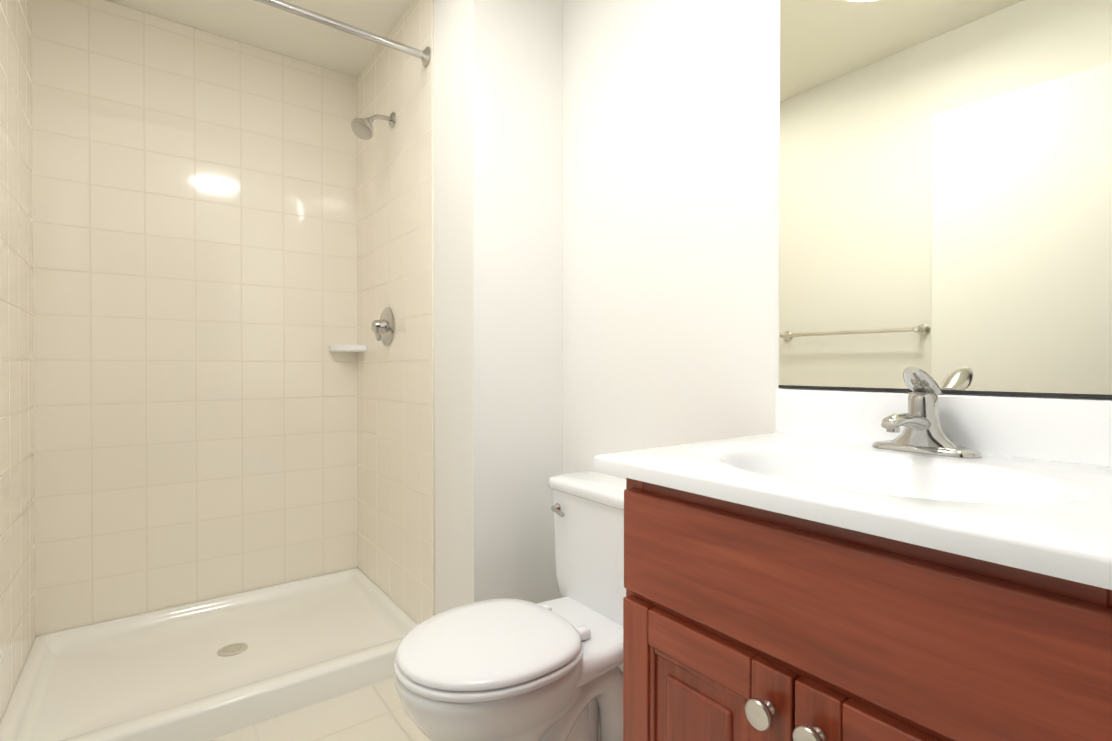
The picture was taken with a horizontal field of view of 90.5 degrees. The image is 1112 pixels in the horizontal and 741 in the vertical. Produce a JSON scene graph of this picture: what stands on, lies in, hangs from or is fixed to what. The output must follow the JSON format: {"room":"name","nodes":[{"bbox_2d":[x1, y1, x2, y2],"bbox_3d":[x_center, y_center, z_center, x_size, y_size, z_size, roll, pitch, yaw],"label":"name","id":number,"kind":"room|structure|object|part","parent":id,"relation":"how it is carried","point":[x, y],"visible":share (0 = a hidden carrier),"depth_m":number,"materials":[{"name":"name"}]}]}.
{"room":"bathroom","nodes":[
{"label":"bathroom","id":0,"kind":"room"},
{"bbox_2d":[106,0,412,77],"bbox_3d":[-0.272,-1.377,1.030,1.635,0.100,3.360,0,1,-37],"label":"ceiling","id":1,"kind":"structure","parent":0,"point":[266,27],"depth_m":2.12,"materials":[{"name":"white paint"}]},
{"bbox_2d":[210,677,599,740],"bbox_3d":[-0.272,1.053,1.048,1.635,0.100,3.360,0,1,-37],"label":"floor","id":2,"kind":"structure","parent":0,"point":[374,712],"depth_m":1.56,"materials":[{"name":"tile"}]},
{"bbox_2d":[0,568,417,740],"bbox_3d":[-1.101,0.952,1.881,1.097,0.090,0.828,0,1,-37],"label":"shower pan","id":3,"kind":"object","parent":2,"relation":"on","point":[210,669],"visible":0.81,"depth_m":1.78,"materials":[{"name":"white plastic"}]},
{"bbox_2d":[394,471,625,740],"bbox_3d":[-0.040,0.655,1.336,0.699,0.692,0.456,0,1,-37],"label":"toilet","id":4,"kind":"object","parent":2,"relation":"on","point":[504,669],"visible":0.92,"depth_m":1.25,"materials":[{"name":"white ceramic"}]},
{"bbox_3d":[-0.156,0.632,1.250,0.410,0.019,0.376,0,1,-37],"label":"seat","id":5,"kind":"part","parent":4,"relation":"part of","materials":[{"name":"white plastic"}]},
{"bbox_3d":[-0.144,0.617,1.259,0.433,0.046,0.370,0,1,-37],"label":"lid","id":6,"kind":"part","parent":4,"relation":"part of","materials":[{"name":"white plastic"}]},
{"bbox_3d":[0.007,0.392,1.551,0.026,0.026,0.064,0,1,-37],"label":"lever","id":7,"kind":"part","parent":4,"relation":"part of","materials":[{"name":"silver metal"}]},
{"bbox_3d":[0.169,0.486,1.490,0.178,0.357,0.456,0,1,-37],"label":"tank","id":8,"kind":"part","parent":4,"relation":"part of","materials":[{"name":"white ceramic"}]},
{"bbox_2d":[594,367,1111,740],"bbox_3d":[0.471,0.500,0.793,0.538,1.010,0.650,0,1,-37],"label":"bathroom vanity","id":9,"kind":"object","parent":2,"relation":"on","point":[925,560],"visible":1,"depth_m":0.67,"materials":[{"name":"brown wood"}]},
{"bbox_3d":[0.205,0.628,0.788,0.007,0.410,0.184,0,1,-37],"label":"door panel","id":10,"kind":"part","parent":9,"relation":"part of","materials":[{"name":"brown wood"}]},
{"bbox_3d":[0.254,0.420,0.678,0.027,0.036,0.036,0,1,-37],"label":"knob","id":11,"kind":"part","parent":9,"relation":"part of","materials":[{"name":"silver metal"}]},
{"bbox_3d":[0.292,0.420,0.627,0.027,0.036,0.036,0,1,-37],"label":"knob","id":12,"kind":"part","parent":9,"relation":"part of","materials":[{"name":"silver metal"}]},
{"bbox_2d":[594,389,1111,589],"bbox_3d":[0.471,0.152,0.791,0.538,0.218,0.650,0,1,-37],"label":"countertop","id":13,"kind":"structure","parent":9,"relation":"on","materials":[{"name":"white stone"}]},
{"bbox_2d":[872,367,981,457],"bbox_3d":[0.577,0.065,0.893,0.165,0.142,0.158,0,1,-37],"label":"faucet","id":14,"kind":"object","parent":13,"relation":"on","point":[923,435],"depth_m":0.90,"materials":[{"name":"silver metal"}]},
{"bbox_2d":[434,0,562,614],"bbox_3d":[-0.443,-0.170,2.190,0.334,2.330,1.110,0,1,-37],"label":"wall","id":15,"kind":"structure","parent":0,"point":[498,263],"depth_m":1.74,"materials":[{"name":"white paint"}]},
{"bbox_2d":[357,0,434,623],"bbox_3d":[-0.661,-0.214,2.196,0.008,2.241,0.822,0,1,-37],"label":"wall tile","id":16,"kind":"structure","parent":15,"relation":"attached to","point":[395,377],"depth_m":2.11,"materials":[{"name":"beige tile"}]},
{"bbox_2d":[351,112,395,139],"bbox_3d":[-0.689,-0.935,2.082,0.166,0.138,0.101,0,1,-37],"label":"shower head","id":17,"kind":"object","parent":16,"relation":"attached to","point":[362,128],"visible":1,"depth_m":2.05},
{"bbox_2d":[371,307,393,345],"bbox_3d":[-0.700,-0.175,2.178,0.075,0.156,0.178,0,1,-37],"label":"shower valve","id":18,"kind":"object","parent":16,"relation":"attached to","point":[383,326],"visible":1,"depth_m":2.17,"materials":[{"name":"silver metal"}]},
{"bbox_2d":[563,0,1111,671],"bbox_3d":[0.160,-0.167,1.735,0.109,2.330,2.760,0,1,-37],"label":"wall","id":19,"kind":"structure","parent":0,"point":[946,195],"depth_m":1.13,"materials":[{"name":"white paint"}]},
{"bbox_3d":[-1.037,-0.160,0.781,0.100,2.330,2.660,0,1,-37],"label":"wall","id":20,"kind":"structure","parent":0,"visible":0},
{"bbox_2d":[0,0,34,720],"bbox_3d":[-1.529,-0.209,1.532,0.008,2.241,0.852,0,1,-37],"label":"wall tile","id":21,"kind":"structure","parent":20,"relation":"attached to","point":[17,580],"depth_m":1.63,"materials":[{"name":"beige tile"}]},
{"bbox_2d":[255,0,430,66],"bbox_3d":[-0.875,-1.071,1.562,1.084,0.064,0.064,0,1,-37],"label":"curtain rod","id":22,"kind":"object","parent":21,"relation":"attached to","point":[424,55],"visible":1,"depth_m":1.72,"materials":[{"name":"silver metal"}]},
{"bbox_3d":[-1.286,-0.171,2.316,1.535,2.330,0.100,0,1,-37],"label":"wall","id":23,"kind":"structure","parent":0,"visible":0},
{"bbox_2d":[31,0,357,635],"bbox_3d":[-1.347,-0.214,2.203,1.099,2.241,0.008,0,1,-37],"label":"wall tile","id":24,"kind":"structure","parent":23,"relation":"attached to","point":[194,212],"depth_m":2.13,"materials":[{"name":"beige tile"}]},
{"bbox_2d":[329,345,365,351],"bbox_3d":[-0.923,-0.096,2.436,0.125,0.028,0.125,0,1,-37],"label":"soap shelf","id":25,"kind":"object","parent":23,"relation":"attached to","point":[347,348],"visible":1,"depth_m":2.41,"materials":[{"name":"white ceramic"}]}
]}

